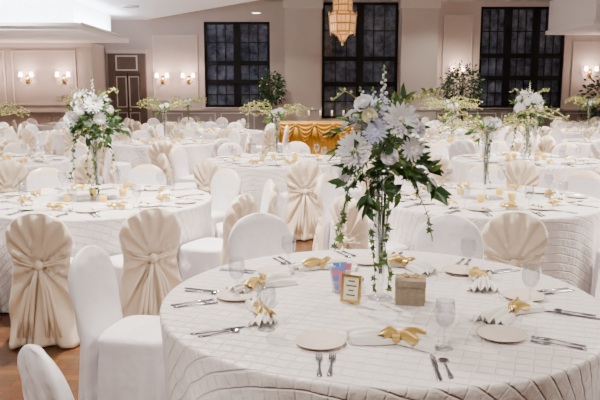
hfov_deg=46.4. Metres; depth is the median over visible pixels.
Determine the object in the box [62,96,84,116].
centerpiece
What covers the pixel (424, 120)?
banquet chair
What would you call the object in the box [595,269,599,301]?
banquet chair
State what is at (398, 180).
banquet chair
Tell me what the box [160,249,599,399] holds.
round banquet table
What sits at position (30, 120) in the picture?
banquet chair
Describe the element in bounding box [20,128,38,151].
banquet chair
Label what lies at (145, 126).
banquet chair
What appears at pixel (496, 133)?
round banquet table
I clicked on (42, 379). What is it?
banquet chair
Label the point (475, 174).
banquet chair
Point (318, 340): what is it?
bread plate
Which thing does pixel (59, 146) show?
round banquet table
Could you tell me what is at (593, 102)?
centerpiece
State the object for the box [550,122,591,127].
round banquet table
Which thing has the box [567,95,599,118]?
centerpiece
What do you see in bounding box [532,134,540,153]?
banquet chair
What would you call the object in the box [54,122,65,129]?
banquet chair
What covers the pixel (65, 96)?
centerpiece
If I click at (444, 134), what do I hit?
round banquet table
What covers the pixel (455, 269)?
bread plate
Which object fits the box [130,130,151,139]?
banquet chair
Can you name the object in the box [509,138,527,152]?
banquet chair
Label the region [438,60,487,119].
ficus tree
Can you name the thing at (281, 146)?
banquet chair
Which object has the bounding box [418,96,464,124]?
centerpiece
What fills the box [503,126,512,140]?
banquet chair
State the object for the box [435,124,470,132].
place settings
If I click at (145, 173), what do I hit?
banquet chair
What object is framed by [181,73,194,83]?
wall sconce
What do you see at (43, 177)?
banquet chair
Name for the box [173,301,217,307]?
fork
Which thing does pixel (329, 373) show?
fork
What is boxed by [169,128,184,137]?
banquet chair
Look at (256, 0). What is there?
ceiling
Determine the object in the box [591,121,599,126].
banquet chair
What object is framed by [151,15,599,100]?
trim
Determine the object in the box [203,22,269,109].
window
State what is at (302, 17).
column
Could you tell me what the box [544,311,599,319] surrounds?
knife
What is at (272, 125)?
banquet chair
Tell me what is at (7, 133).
banquet chair
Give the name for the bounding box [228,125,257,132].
place settings
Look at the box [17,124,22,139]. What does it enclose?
banquet chair
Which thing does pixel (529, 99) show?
floral centerpiece
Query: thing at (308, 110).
candles
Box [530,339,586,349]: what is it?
fork
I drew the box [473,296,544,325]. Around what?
folded napkin
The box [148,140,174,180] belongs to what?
banquet chair
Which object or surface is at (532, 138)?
banquet chair
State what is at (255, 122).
trim
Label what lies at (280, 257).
knife
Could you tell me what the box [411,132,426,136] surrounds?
banquet chair
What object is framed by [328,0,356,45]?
lantern chandelier
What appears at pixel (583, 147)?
round banquet table
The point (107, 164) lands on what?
banquet chair
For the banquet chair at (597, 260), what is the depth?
5.19 m
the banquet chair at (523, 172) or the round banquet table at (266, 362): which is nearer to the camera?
the round banquet table at (266, 362)
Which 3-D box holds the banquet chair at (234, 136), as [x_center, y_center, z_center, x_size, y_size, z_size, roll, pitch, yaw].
[-1.375,-0.836,13.025,0.597,0.872,0.500,-7,12,-39]
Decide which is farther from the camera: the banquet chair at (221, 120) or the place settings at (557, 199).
the banquet chair at (221, 120)
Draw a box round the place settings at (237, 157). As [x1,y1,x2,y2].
[218,148,339,167]
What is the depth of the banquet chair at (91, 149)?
12.55 m
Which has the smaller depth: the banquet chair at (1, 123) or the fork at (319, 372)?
the fork at (319, 372)
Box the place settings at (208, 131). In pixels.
[192,125,221,133]
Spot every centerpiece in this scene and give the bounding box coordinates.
[0,101,29,117]
[55,94,82,105]
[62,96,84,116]
[63,76,130,198]
[137,97,189,136]
[168,95,206,119]
[239,100,312,152]
[321,65,452,299]
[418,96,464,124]
[421,97,482,133]
[435,105,569,197]
[509,81,553,159]
[565,95,599,125]
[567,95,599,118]
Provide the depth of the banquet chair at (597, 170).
7.70 m
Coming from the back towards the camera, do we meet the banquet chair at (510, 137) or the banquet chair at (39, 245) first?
the banquet chair at (510, 137)
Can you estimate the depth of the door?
21.63 m
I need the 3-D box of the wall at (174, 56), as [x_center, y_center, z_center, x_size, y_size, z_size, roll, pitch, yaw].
[0.100,-3.945,21.776,20.200,4.300,0.250,0,9,0]
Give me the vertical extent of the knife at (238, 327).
0.002 m
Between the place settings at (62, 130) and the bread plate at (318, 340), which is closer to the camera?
the bread plate at (318, 340)
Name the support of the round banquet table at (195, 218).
on the floor
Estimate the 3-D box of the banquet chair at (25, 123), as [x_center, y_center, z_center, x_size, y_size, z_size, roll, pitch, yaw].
[-6.581,-1.516,17.318,0.500,0.872,0.597,6,11,32]
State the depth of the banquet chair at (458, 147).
11.04 m
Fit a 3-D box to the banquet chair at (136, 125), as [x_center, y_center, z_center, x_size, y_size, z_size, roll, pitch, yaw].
[-3.865,-1.540,17.467,0.597,0.872,0.500,-7,12,-39]
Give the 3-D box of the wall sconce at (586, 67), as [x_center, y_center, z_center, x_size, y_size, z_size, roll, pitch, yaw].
[8.950,-3.948,21.538,0.440,0.320,0.158,0,9,0]
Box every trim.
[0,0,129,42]
[0,43,93,116]
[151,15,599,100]
[152,109,599,142]
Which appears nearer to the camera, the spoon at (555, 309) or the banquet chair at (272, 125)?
the spoon at (555, 309)
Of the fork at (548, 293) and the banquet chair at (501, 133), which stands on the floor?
the banquet chair at (501, 133)
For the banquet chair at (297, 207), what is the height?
0.872 m
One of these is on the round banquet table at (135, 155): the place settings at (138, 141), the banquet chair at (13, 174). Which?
the place settings at (138, 141)
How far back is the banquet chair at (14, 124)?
17.75 m
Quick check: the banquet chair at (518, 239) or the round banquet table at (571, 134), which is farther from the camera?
the round banquet table at (571, 134)
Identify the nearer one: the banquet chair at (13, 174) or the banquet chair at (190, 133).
the banquet chair at (13, 174)
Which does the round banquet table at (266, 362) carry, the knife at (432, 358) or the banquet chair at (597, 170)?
the knife at (432, 358)
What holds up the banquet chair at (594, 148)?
on the floor
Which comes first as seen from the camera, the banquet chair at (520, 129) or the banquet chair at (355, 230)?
the banquet chair at (355, 230)
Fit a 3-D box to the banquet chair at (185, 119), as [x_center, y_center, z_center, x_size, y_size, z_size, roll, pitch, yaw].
[-3.116,-1.860,19.489,0.500,0.872,0.597,-2,9,-10]
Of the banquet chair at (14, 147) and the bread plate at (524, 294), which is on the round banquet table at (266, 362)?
the bread plate at (524, 294)
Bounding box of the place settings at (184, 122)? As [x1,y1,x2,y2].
[154,118,217,125]
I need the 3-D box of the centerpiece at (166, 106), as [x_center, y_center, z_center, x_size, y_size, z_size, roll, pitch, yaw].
[-2.359,-1.398,12.118,0.978,0.778,0.396,0,9,-1]
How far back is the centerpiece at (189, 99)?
18.11 m
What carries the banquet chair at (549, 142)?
on the floor
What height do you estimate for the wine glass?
0.178 m
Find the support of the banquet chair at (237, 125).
on the floor
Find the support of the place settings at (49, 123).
on the round banquet table at (40, 127)
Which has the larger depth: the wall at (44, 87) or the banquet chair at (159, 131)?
the wall at (44, 87)
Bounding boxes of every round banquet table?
[0,154,70,182]
[0,184,211,312]
[36,124,90,131]
[38,130,114,155]
[111,138,215,174]
[152,123,224,129]
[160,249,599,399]
[183,129,263,150]
[208,154,349,216]
[372,183,599,294]
[423,137,506,175]
[441,122,505,138]
[441,129,459,136]
[451,153,599,190]
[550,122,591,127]
[554,128,584,138]
[561,138,595,157]
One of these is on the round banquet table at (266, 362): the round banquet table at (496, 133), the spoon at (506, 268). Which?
the spoon at (506, 268)
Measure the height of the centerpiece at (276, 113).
0.778 m
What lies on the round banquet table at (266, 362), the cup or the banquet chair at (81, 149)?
the cup
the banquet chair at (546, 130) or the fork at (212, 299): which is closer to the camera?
the fork at (212, 299)
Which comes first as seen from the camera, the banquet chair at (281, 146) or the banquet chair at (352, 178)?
the banquet chair at (352, 178)
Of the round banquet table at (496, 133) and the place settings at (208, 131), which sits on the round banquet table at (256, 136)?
the place settings at (208, 131)
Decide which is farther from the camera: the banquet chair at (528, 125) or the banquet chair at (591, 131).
the banquet chair at (528, 125)
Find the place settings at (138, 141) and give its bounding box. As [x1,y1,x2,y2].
[112,133,213,145]
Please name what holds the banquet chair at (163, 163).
on the floor
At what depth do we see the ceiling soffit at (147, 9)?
17.92 m
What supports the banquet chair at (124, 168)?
on the floor
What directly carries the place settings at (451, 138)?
on the round banquet table at (478, 148)
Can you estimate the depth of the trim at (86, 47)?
20.07 m
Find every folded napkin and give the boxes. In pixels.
[225,272,296,293]
[245,293,278,325]
[290,256,358,271]
[346,325,439,353]
[385,254,438,274]
[468,266,498,291]
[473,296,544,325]
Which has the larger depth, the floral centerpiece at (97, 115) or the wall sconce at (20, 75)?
the wall sconce at (20, 75)
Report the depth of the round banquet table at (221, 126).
17.79 m
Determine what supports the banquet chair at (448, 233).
on the floor
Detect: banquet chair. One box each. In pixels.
[0,122,8,126]
[0,126,8,131]
[0,129,17,138]
[0,138,20,152]
[0,160,27,194]
[2,142,31,153]
[5,213,79,348]
[12,120,17,133]
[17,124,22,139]
[17,344,73,399]
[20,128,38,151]
[21,121,29,128]
[24,167,67,189]
[25,124,38,146]
[27,118,37,124]
[32,131,49,154]
[43,134,54,154]
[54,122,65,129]
[62,130,84,156]
[68,143,90,182]
[68,154,98,185]
[68,245,166,399]
[73,148,111,183]
[88,136,102,153]
[92,139,131,183]
[110,207,181,317]
[114,128,131,140]
[123,118,128,127]
[126,119,130,130]
[126,164,166,184]
[129,119,134,132]
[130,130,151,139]
[132,121,141,131]
[140,123,149,130]
[147,118,159,124]
[148,126,155,137]
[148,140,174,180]
[155,124,166,136]
[157,153,197,188]
[162,122,176,137]
[168,146,193,183]
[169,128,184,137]
[179,194,259,281]
[181,117,194,121]
[183,130,202,138]
[185,122,200,129]
[193,159,243,194]
[196,138,229,163]
[202,122,217,128]
[210,168,241,237]
[215,179,278,238]
[216,117,227,128]
[216,129,232,139]
[217,142,243,155]
[227,122,243,128]
[228,131,241,145]
[228,213,292,263]
[244,134,251,153]
[251,127,276,153]
[265,123,274,129]
[275,125,289,153]
[278,161,322,240]
[283,141,310,153]
[312,173,371,250]
[330,195,408,250]
[337,157,374,207]
[349,150,366,184]
[374,167,409,190]
[396,137,426,172]
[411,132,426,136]
[414,214,483,259]
[421,117,429,124]
[425,121,439,127]
[426,128,441,136]
[428,143,448,159]
[429,154,453,183]
[448,139,475,160]
[458,129,478,137]
[464,164,506,184]
[476,130,488,137]
[481,211,547,273]
[482,117,493,121]
[482,141,509,152]
[493,121,516,139]
[498,126,507,139]
[502,160,539,186]
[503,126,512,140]
[506,131,523,146]
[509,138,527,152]
[517,126,528,153]
[523,122,533,139]
[528,132,534,153]
[532,121,536,137]
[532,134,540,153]
[537,126,551,151]
[540,135,556,153]
[548,130,563,144]
[551,120,560,128]
[551,143,580,156]
[553,121,569,128]
[564,170,599,198]
[583,128,599,137]
[588,139,599,159]
[589,117,599,121]
[590,248,599,297]
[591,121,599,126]
[593,130,599,137]
[594,164,599,174]
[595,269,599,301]
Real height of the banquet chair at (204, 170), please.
0.872 m
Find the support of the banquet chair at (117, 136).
on the floor
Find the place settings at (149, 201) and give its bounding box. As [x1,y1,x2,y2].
[0,172,204,217]
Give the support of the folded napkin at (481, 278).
on the round banquet table at (266, 362)
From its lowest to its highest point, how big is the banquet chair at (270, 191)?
0.872 m
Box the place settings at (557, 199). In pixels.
[383,169,598,216]
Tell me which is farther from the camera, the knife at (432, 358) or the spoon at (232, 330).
the spoon at (232, 330)
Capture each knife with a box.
[184,287,219,291]
[190,326,245,334]
[277,256,290,264]
[430,354,441,380]
[491,269,520,273]
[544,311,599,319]
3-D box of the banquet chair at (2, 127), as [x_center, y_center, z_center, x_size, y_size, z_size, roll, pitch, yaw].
[-6.495,-1.156,15.044,0.597,0.872,0.500,3,9,17]
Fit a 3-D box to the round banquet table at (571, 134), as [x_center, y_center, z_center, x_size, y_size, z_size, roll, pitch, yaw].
[6.400,-1.171,15.609,1.910,0.750,1.910,-8,12,-42]
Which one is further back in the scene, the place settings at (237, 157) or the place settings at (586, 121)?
the place settings at (586, 121)
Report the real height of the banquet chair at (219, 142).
0.872 m
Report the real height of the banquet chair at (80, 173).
0.872 m
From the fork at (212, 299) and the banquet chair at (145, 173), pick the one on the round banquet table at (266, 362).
the fork at (212, 299)
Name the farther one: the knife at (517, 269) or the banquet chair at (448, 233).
the banquet chair at (448, 233)
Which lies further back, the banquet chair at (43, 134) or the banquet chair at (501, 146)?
the banquet chair at (43, 134)
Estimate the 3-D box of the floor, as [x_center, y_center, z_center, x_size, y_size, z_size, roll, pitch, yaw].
[0.100,0.156,9.947,20.600,0.100,25.000,0,9,0]
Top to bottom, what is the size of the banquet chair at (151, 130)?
0.872 m
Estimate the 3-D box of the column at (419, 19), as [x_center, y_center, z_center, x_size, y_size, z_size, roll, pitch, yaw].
[3.600,-3.886,21.406,1.200,4.300,0.500,0,9,0]
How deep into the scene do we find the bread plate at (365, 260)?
3.74 m
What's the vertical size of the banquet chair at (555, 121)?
0.872 m
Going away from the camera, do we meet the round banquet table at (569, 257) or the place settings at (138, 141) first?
the round banquet table at (569, 257)
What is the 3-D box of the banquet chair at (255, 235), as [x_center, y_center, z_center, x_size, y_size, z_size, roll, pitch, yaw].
[-0.166,0.549,4.283,0.499,0.872,0.531,-4,10,-24]
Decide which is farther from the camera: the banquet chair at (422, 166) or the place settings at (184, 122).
the place settings at (184, 122)
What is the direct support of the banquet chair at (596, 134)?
on the floor
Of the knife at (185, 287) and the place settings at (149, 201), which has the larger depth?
the place settings at (149, 201)
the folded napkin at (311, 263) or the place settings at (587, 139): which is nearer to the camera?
the folded napkin at (311, 263)
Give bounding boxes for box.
[395,272,425,305]
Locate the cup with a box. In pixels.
[329,262,351,289]
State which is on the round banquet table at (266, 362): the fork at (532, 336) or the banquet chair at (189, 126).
the fork at (532, 336)
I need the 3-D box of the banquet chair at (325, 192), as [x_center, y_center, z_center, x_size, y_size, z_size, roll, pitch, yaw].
[0.419,0.199,6.491,0.597,0.872,0.500,4,10,25]
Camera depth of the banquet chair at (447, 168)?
8.32 m
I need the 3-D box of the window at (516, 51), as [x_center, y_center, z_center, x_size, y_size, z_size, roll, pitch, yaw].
[6.835,-4.358,21.635,2.730,3.140,0.220,0,9,0]
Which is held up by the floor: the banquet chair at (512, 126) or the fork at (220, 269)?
the banquet chair at (512, 126)
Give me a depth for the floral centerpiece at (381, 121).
2.90 m
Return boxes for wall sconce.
[18,72,33,82]
[55,72,69,82]
[155,73,168,83]
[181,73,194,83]
[584,66,598,76]
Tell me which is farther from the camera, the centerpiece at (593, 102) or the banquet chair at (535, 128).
the banquet chair at (535, 128)
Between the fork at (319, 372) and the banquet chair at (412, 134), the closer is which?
the fork at (319, 372)
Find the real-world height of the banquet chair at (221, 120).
0.872 m
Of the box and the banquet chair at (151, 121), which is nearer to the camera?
the box
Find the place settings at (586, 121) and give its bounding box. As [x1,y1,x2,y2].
[564,117,594,124]
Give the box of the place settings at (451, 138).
[417,131,497,143]
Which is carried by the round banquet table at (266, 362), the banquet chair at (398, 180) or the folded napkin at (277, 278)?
the folded napkin at (277, 278)
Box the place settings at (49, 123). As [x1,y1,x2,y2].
[39,118,57,125]
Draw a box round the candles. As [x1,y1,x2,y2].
[296,110,343,116]
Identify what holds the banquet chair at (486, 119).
on the floor
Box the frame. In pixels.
[340,274,362,303]
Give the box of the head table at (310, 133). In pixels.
[278,121,353,156]
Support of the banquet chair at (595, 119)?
on the floor
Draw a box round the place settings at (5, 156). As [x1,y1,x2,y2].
[0,145,64,163]
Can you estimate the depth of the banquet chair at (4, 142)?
11.22 m
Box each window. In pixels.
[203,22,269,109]
[321,2,398,120]
[475,7,564,109]
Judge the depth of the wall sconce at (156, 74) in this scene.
21.53 m
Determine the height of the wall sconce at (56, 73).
0.320 m
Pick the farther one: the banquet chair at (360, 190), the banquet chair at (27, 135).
the banquet chair at (27, 135)
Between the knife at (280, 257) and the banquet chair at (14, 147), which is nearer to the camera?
the knife at (280, 257)
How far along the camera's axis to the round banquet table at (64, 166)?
8.91 m
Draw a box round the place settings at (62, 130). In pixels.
[40,127,115,133]
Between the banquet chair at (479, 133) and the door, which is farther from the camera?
the door
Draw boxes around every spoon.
[184,290,216,293]
[198,329,239,336]
[438,357,452,377]
[486,268,511,271]
[554,308,595,315]
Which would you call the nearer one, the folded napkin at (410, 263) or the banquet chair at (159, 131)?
the folded napkin at (410, 263)
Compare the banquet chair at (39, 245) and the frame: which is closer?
the frame
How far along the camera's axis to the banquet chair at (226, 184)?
6.87 m
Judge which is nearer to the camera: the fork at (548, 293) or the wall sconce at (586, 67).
the fork at (548, 293)
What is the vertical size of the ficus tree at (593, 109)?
2.312 m
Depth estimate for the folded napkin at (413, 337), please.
2.51 m
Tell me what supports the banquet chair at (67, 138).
on the floor
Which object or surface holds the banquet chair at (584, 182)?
on the floor
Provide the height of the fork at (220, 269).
0.006 m
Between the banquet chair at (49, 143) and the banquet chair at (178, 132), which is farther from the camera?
the banquet chair at (178, 132)
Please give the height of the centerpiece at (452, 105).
0.769 m
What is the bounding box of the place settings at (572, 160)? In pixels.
[457,148,599,166]
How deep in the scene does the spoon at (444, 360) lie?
2.31 m
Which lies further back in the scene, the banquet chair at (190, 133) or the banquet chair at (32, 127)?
the banquet chair at (32, 127)
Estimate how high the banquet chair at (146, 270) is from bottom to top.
0.872 m
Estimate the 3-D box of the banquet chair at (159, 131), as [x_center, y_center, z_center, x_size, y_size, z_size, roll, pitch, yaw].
[-2.945,-1.258,15.689,0.597,0.872,0.500,3,9,18]
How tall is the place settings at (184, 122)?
0.178 m
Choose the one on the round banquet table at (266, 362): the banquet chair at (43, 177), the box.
the box
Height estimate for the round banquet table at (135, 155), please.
0.750 m
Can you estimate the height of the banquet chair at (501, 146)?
0.872 m
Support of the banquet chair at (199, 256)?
on the floor
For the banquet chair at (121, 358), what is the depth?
3.35 m
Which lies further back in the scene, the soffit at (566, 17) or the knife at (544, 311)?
the soffit at (566, 17)
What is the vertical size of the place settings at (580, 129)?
0.178 m
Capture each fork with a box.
[170,298,213,305]
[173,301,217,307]
[219,269,253,273]
[221,268,255,270]
[316,353,322,376]
[327,353,335,375]
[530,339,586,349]
[531,335,586,346]
[538,287,568,291]
[543,289,574,294]
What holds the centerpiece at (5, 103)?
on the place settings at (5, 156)
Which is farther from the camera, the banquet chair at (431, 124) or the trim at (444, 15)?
the trim at (444, 15)
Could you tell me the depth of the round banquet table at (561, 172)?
8.56 m
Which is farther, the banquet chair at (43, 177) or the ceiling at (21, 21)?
the ceiling at (21, 21)
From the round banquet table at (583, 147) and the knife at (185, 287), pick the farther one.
the round banquet table at (583, 147)
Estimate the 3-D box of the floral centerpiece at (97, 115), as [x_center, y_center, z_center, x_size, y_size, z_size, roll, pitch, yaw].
[-1.698,-0.514,5.797,0.487,1.010,0.505,-7,12,-39]
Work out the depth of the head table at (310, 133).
16.54 m
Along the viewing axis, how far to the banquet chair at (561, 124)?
16.95 m
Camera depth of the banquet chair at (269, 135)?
14.35 m
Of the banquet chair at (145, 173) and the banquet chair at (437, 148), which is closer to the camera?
the banquet chair at (145, 173)
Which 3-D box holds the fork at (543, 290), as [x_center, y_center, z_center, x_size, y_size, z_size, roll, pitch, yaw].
[1.149,0.409,3.200,0.190,0.006,0.024,-3,10,-20]
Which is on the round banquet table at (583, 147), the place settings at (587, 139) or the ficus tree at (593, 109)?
the place settings at (587, 139)
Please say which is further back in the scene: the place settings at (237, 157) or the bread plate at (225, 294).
the place settings at (237, 157)
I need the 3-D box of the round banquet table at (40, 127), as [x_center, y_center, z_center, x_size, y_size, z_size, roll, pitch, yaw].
[-5.900,-1.609,18.375,1.910,0.750,1.910,-1,9,-5]
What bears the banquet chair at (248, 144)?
on the floor
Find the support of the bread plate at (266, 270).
on the round banquet table at (266, 362)
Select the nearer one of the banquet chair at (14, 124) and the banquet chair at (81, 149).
the banquet chair at (81, 149)
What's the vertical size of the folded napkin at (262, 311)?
0.064 m
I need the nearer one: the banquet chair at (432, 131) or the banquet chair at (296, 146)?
the banquet chair at (296, 146)
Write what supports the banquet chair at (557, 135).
on the floor
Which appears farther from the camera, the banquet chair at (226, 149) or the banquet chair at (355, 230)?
the banquet chair at (226, 149)
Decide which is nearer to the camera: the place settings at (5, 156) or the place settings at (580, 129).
the place settings at (5, 156)
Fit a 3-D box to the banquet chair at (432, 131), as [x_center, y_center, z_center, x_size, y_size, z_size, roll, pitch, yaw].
[2.751,-1.075,14.536,0.500,0.872,0.597,3,10,21]
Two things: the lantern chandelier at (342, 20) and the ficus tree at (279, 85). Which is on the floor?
the ficus tree at (279, 85)
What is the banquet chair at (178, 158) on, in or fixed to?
on the floor
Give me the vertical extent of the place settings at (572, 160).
0.178 m
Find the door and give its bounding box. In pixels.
[105,50,147,124]
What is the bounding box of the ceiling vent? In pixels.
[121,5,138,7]
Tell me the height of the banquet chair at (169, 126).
0.872 m
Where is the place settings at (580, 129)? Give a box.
[552,124,599,132]
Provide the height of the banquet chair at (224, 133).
0.872 m
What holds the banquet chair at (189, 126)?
on the floor
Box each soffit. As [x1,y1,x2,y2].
[74,0,255,19]
[545,0,599,34]
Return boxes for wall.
[0,43,107,127]
[94,1,599,133]
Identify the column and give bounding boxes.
[283,0,322,120]
[398,0,440,121]
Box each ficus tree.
[256,68,286,122]
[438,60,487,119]
[576,76,599,120]
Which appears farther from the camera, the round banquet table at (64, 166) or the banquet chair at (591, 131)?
the banquet chair at (591, 131)
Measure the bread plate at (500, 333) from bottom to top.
0.015 m
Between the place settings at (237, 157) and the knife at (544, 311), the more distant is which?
the place settings at (237, 157)
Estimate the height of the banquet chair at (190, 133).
0.872 m
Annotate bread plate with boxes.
[216,289,257,300]
[257,266,293,274]
[295,331,345,349]
[351,256,378,264]
[442,265,472,274]
[476,325,526,341]
[502,289,545,300]
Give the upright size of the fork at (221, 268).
0.006 m
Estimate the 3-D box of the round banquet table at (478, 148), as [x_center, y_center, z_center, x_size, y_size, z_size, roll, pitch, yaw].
[2.700,-0.686,12.547,1.910,0.750,1.910,-1,9,-5]
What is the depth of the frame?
3.00 m
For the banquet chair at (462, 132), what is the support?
on the floor
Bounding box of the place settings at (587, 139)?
[567,135,599,142]
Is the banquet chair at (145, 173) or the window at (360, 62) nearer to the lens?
the banquet chair at (145, 173)
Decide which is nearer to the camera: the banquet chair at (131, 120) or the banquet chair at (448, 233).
the banquet chair at (448, 233)
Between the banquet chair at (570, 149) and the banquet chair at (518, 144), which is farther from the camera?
the banquet chair at (518, 144)
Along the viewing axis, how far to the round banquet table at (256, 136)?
14.72 m
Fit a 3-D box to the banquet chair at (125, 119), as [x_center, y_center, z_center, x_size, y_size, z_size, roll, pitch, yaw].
[-4.898,-1.801,19.115,0.597,0.872,0.500,-7,11,-37]
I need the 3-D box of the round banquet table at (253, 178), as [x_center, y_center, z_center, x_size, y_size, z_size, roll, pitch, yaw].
[-0.300,-0.146,9.140,1.910,0.750,1.910,-6,11,-32]
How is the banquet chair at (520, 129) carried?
on the floor
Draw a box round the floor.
[0,150,367,399]
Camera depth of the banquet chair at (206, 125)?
16.93 m
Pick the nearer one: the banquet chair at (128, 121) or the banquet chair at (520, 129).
the banquet chair at (520, 129)

